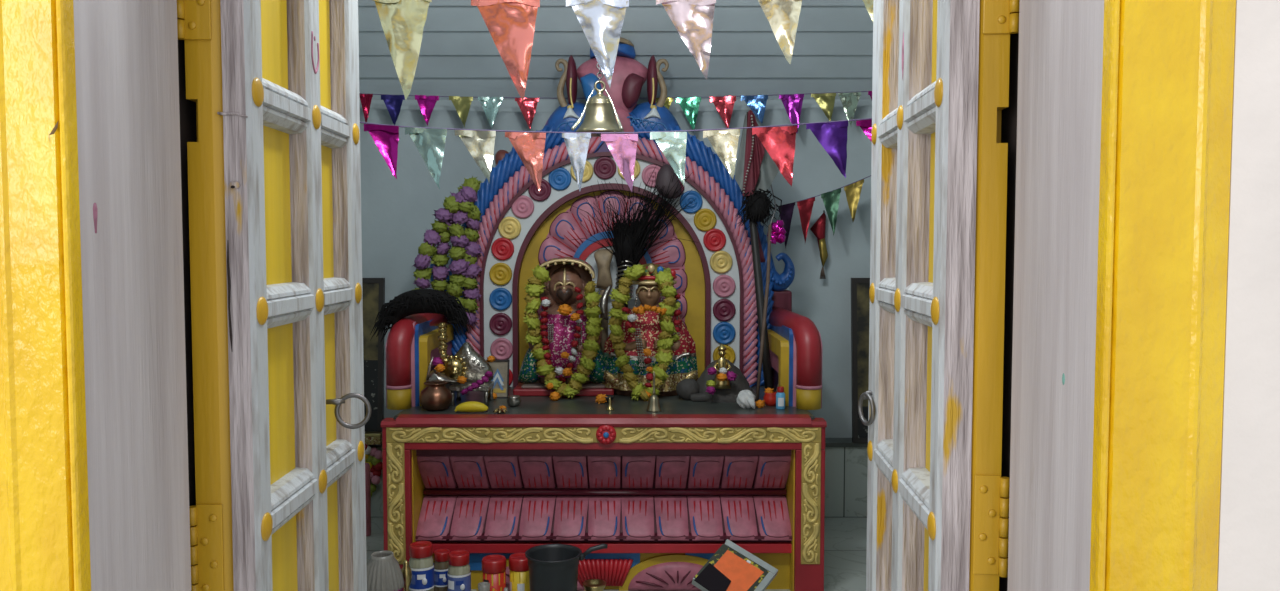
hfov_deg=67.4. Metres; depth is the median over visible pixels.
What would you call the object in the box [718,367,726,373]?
flower
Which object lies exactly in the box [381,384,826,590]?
altar
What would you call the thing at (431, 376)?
dish
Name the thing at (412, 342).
throne arm
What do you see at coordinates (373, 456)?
garland
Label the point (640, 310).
flower garland
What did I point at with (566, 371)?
marigold
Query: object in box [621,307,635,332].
flower garland
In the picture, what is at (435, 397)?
pot
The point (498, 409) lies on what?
blossom
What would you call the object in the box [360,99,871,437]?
wall
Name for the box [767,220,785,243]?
flower
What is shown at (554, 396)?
marigold
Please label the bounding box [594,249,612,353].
staff
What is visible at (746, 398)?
conch shell
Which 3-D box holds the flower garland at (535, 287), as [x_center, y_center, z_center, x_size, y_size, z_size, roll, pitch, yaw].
[-0.293,0.133,3.646,0.311,0.505,0.141,0,3,0]
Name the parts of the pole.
bead chain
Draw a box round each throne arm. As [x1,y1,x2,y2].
[386,313,453,409]
[767,307,822,409]
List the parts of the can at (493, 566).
lid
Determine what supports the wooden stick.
on the altar
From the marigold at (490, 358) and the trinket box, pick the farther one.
the trinket box
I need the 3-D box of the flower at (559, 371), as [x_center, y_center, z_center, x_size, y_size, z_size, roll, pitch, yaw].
[-0.301,0.284,3.621,0.039,0.030,0.040,1,3,13]
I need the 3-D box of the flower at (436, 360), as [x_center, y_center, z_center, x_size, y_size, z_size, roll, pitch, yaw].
[-0.723,0.239,3.437,0.044,0.040,0.046,1,3,19]
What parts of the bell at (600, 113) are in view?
chain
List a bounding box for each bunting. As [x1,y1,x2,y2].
[359,91,871,132]
[360,118,871,192]
[373,0,872,101]
[774,175,870,247]
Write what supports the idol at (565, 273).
on the altar
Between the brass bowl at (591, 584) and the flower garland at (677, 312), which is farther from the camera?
the flower garland at (677, 312)
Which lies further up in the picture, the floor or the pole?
the pole
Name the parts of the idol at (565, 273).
skirt panel, mouth plate, skirt panel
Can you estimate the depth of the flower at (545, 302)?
3.62 m
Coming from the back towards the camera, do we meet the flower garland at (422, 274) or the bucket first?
the flower garland at (422, 274)
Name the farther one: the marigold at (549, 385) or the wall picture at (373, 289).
the wall picture at (373, 289)
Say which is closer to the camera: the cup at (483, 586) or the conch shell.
the cup at (483, 586)
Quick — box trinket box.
[365,432,381,444]
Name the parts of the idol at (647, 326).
skirt panel, skirt panel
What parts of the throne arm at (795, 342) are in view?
rose frame, panel, yellow frame, blue frame, pink frame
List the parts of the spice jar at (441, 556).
lid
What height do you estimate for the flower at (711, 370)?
0.030 m
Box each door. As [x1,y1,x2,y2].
[177,0,371,590]
[858,0,1019,590]
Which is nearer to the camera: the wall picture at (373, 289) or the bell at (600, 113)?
the bell at (600, 113)
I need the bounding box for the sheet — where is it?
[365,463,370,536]
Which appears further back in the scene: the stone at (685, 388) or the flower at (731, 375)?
the stone at (685, 388)
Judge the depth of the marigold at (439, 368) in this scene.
3.41 m
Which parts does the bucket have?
handle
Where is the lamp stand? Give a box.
[401,560,411,590]
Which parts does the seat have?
leg, leg, seat, leg, leg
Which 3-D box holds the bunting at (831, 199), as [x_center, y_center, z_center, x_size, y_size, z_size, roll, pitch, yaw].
[0.947,-0.464,4.046,1.059,0.553,0.240,-1,3,-14]
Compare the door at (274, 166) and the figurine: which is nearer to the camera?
the door at (274, 166)
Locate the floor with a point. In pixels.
(845, 538)
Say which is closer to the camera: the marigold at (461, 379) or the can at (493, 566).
the can at (493, 566)
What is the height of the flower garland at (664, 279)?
0.514 m
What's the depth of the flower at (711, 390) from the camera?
3.47 m
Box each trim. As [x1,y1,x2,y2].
[0,0,190,590]
[1007,0,1235,590]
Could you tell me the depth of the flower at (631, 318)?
3.58 m
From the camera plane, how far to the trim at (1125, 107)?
1.01 m
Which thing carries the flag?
attached to the wall at (396, 214)
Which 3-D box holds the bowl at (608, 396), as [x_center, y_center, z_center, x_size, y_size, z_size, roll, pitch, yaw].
[-0.122,0.383,3.545,0.058,0.024,0.058,0,3,0]
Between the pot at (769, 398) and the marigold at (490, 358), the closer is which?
the pot at (769, 398)
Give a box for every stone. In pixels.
[676,379,699,399]
[690,359,756,401]
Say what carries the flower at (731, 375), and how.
attached to the figurine
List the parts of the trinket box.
lid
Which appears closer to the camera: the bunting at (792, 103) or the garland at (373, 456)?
the bunting at (792, 103)
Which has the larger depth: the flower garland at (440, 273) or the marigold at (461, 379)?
the flower garland at (440, 273)
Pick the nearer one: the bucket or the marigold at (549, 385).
the bucket
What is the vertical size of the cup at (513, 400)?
0.036 m
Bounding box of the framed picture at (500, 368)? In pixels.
[486,360,509,397]
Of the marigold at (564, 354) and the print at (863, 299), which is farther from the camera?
the print at (863, 299)
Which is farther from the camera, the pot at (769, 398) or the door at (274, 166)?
the pot at (769, 398)
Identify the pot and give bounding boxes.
[419,381,452,410]
[763,392,776,405]
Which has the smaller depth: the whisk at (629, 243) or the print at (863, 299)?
the whisk at (629, 243)
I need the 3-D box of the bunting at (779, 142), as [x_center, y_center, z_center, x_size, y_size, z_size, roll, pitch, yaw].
[-0.050,-0.435,2.583,3.072,0.318,0.043,0,3,0]
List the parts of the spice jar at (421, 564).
lid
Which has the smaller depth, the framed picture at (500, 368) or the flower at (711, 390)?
the flower at (711, 390)
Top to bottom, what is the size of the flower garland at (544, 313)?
0.359 m
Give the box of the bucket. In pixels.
[525,543,607,590]
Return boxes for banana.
[455,401,488,411]
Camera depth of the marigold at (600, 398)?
3.51 m
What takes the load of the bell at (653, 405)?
on the altar
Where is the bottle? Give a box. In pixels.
[776,386,784,409]
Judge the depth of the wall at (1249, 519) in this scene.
1.02 m
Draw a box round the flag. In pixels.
[810,210,827,278]
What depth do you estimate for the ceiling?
3.99 m
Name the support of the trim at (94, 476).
attached to the wall at (1249, 519)
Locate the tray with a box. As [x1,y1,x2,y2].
[692,539,777,590]
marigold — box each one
[434,364,444,372]
[456,376,466,383]
[487,356,494,361]
[546,383,553,389]
[549,391,560,400]
[557,304,571,315]
[560,352,569,358]
[562,368,571,375]
[570,313,579,320]
[596,394,606,403]
[716,373,727,380]
[755,399,764,407]
[764,388,773,392]
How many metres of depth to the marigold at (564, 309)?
3.61 m
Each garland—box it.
[365,444,382,496]
[412,191,469,289]
[430,184,463,290]
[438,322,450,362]
[445,186,476,306]
[460,176,482,326]
[460,371,492,394]
[523,264,602,397]
[539,297,554,389]
[559,287,583,382]
[608,264,677,400]
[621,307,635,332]
[631,304,666,314]
[642,348,652,400]
[672,293,681,341]
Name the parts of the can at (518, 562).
lid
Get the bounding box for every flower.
[432,357,444,365]
[541,299,550,306]
[555,367,562,374]
[627,314,636,321]
[705,386,715,393]
[706,380,716,386]
[707,367,716,374]
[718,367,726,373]
[726,371,736,380]
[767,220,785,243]
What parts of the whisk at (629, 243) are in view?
handle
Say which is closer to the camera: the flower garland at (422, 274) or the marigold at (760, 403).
the marigold at (760, 403)
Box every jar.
[409,541,433,590]
[434,549,449,590]
[447,550,470,590]
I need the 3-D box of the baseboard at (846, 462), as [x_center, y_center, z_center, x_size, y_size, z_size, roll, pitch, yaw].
[-0.050,0.810,4.272,3.100,0.335,0.112,0,3,0]
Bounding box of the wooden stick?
[756,184,776,400]
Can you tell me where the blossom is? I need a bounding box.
[493,407,507,412]
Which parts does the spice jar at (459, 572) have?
lid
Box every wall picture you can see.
[362,278,384,431]
[851,278,869,442]
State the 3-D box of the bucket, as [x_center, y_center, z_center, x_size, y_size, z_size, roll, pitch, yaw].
[-0.230,0.913,3.002,0.257,0.262,0.177,0,3,0]
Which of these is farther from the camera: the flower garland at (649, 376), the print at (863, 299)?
the print at (863, 299)
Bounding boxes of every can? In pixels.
[482,554,505,590]
[509,552,529,590]
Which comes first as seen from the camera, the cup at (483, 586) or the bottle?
the cup at (483, 586)
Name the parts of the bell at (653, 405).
handle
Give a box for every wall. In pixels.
[178,0,1279,590]
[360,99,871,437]
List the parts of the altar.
bead moulding, foot panel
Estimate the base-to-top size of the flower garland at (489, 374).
0.091 m
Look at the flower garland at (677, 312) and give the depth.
3.66 m
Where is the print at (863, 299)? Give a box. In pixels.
[857,283,869,437]
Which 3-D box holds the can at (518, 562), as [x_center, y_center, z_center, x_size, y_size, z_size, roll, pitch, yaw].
[-0.385,0.941,3.114,0.079,0.195,0.079,0,3,0]
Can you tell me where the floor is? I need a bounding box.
[366,517,866,590]
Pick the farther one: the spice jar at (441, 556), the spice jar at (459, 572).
the spice jar at (441, 556)
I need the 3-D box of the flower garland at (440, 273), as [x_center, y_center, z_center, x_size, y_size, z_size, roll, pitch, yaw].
[-0.761,-0.210,3.853,0.213,0.476,0.097,0,3,0]
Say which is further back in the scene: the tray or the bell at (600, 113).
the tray
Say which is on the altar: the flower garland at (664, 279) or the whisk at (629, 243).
the whisk at (629, 243)
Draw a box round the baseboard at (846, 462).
[369,438,867,516]
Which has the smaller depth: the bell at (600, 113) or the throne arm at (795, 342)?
the bell at (600, 113)
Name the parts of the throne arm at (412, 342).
pink frame, blue frame, yellow frame, rose frame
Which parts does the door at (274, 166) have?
panel, rail, rail, rail, ring pull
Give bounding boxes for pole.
[735,110,785,390]
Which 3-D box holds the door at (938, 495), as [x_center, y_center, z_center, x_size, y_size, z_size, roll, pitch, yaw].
[0.458,0.170,1.569,0.108,1.866,0.570,0,3,3]
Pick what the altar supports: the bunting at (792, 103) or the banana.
the banana
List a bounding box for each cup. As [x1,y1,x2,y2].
[478,582,489,590]
[507,395,520,406]
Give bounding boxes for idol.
[513,257,613,395]
[601,263,697,395]
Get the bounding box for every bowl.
[583,579,605,590]
[605,395,614,402]
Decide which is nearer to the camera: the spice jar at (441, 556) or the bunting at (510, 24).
the bunting at (510, 24)
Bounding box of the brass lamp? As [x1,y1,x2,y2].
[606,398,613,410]
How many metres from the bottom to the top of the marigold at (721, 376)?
0.033 m
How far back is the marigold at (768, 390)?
3.46 m
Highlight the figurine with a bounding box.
[713,344,731,388]
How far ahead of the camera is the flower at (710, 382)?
3.48 m
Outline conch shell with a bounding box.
[736,390,755,408]
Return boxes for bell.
[571,63,624,136]
[646,372,661,411]
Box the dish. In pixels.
[426,357,457,387]
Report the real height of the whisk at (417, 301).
0.190 m
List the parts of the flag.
gold panel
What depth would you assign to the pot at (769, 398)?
3.45 m
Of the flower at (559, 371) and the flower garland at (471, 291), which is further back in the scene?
the flower garland at (471, 291)
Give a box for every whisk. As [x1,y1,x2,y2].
[370,289,471,340]
[567,163,695,307]
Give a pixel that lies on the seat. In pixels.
(466, 362)
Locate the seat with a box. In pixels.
[441,342,493,405]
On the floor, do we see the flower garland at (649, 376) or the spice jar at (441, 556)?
the spice jar at (441, 556)
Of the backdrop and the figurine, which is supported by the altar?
the backdrop
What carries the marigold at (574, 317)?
attached to the flower garland at (574, 343)
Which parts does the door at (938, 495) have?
ring pull, rail, rail, rail, panel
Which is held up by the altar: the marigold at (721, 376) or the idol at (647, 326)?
the idol at (647, 326)
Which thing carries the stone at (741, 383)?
on the altar
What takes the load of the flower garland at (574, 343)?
hanging from the idol at (565, 273)
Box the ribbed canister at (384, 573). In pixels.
[367,550,403,590]
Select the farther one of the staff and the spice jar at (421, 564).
the staff
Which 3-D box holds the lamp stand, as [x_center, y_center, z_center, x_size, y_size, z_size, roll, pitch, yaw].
[-0.743,0.941,3.053,0.038,0.202,0.038,0,3,0]
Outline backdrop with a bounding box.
[429,37,794,386]
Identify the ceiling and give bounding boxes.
[358,0,872,98]

